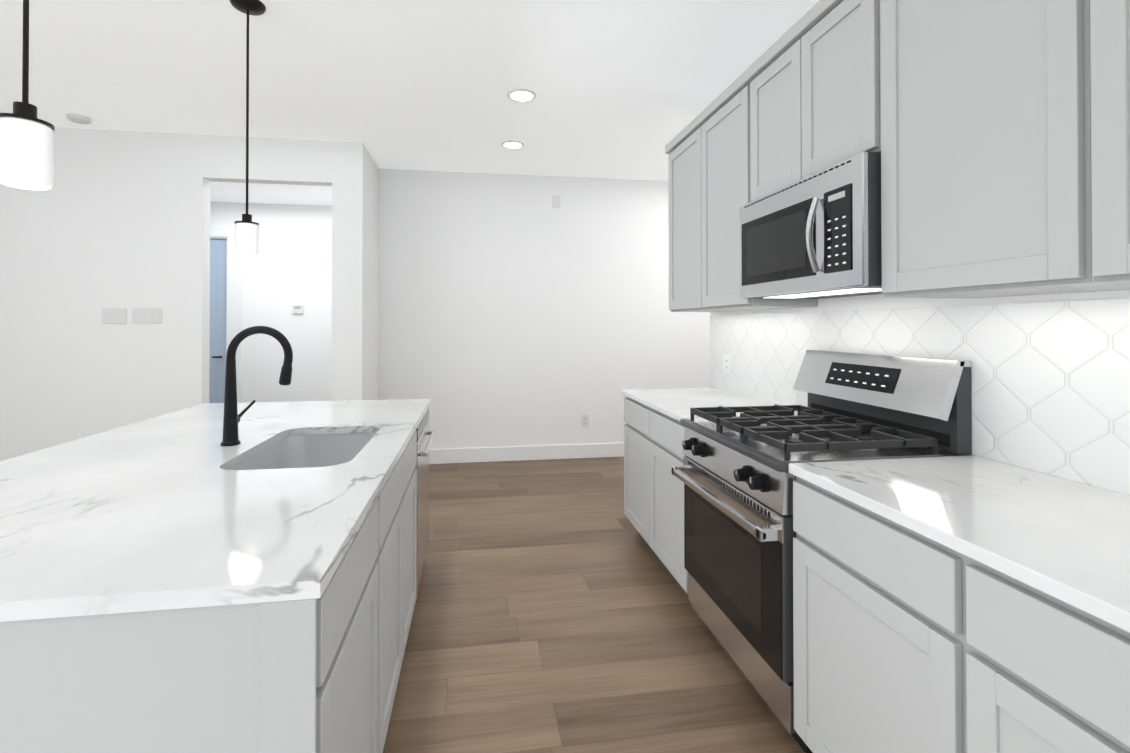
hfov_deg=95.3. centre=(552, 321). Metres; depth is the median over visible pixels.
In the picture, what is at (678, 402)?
countertop
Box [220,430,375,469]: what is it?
sink
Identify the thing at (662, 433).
base cabinet
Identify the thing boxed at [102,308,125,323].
switch plate
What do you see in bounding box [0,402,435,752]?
kitchen island
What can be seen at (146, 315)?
switch plate
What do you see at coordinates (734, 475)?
range
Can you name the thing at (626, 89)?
ceiling
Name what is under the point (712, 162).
upper cabinet
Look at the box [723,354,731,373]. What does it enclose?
outlet
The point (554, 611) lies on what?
floor
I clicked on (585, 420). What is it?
outlet
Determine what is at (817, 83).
upper cabinet
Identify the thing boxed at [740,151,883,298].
microwave
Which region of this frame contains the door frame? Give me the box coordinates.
[209,227,242,402]
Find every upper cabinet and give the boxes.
[665,60,817,311]
[757,0,876,198]
[877,0,1079,297]
[1033,0,1129,291]
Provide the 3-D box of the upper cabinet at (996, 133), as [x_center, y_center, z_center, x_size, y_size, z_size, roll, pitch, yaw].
[1.233,-0.624,1.368,0.348,1.096,0.693,0,0,-8]
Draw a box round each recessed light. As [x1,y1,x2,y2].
[501,140,523,148]
[507,88,535,101]
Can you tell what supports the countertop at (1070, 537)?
on the base cabinet at (963, 604)
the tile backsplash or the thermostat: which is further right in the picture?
the tile backsplash
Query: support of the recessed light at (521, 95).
in the ceiling
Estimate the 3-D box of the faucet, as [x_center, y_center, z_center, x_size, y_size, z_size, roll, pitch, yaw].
[-1.050,0.224,1.876,0.233,0.415,0.177,0,0,-8]
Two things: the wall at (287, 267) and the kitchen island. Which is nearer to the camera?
the kitchen island
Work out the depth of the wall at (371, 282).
4.57 m
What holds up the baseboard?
attached to the wall at (516, 310)
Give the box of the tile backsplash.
[710,298,1129,495]
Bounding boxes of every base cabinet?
[622,392,641,535]
[642,404,687,593]
[789,468,917,752]
[918,528,1129,752]
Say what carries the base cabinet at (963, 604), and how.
on the floor
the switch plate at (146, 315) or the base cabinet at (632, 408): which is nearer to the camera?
the base cabinet at (632, 408)
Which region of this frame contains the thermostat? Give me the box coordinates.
[292,305,302,313]
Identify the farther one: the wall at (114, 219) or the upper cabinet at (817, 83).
the wall at (114, 219)
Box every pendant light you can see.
[0,0,54,190]
[229,0,265,256]
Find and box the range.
[672,350,971,752]
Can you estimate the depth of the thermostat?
6.34 m
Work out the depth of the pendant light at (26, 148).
1.18 m
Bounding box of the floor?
[383,457,804,752]
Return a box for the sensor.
[553,195,559,207]
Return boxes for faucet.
[216,326,295,445]
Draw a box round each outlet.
[582,415,588,426]
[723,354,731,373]
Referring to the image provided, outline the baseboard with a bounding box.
[429,443,623,463]
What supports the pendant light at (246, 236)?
hanging from the ceiling
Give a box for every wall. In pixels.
[0,127,365,460]
[210,202,331,402]
[365,149,378,399]
[378,169,709,448]
[710,290,1129,315]
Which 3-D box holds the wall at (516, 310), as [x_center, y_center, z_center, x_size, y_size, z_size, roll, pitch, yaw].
[0.805,-0.039,5.322,4.990,2.826,0.120,0,0,-8]
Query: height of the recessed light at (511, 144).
0.008 m
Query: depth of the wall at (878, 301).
1.89 m
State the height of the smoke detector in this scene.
0.034 m
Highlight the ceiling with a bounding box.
[0,0,818,205]
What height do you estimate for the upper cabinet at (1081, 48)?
1.096 m
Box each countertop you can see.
[0,399,430,613]
[622,388,797,419]
[789,455,1129,623]
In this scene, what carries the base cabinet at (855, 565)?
on the floor
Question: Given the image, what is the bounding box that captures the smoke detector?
[66,113,91,124]
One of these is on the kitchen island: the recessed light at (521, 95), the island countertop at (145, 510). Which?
the island countertop at (145, 510)
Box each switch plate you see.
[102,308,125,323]
[132,308,161,323]
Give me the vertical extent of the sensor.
0.125 m

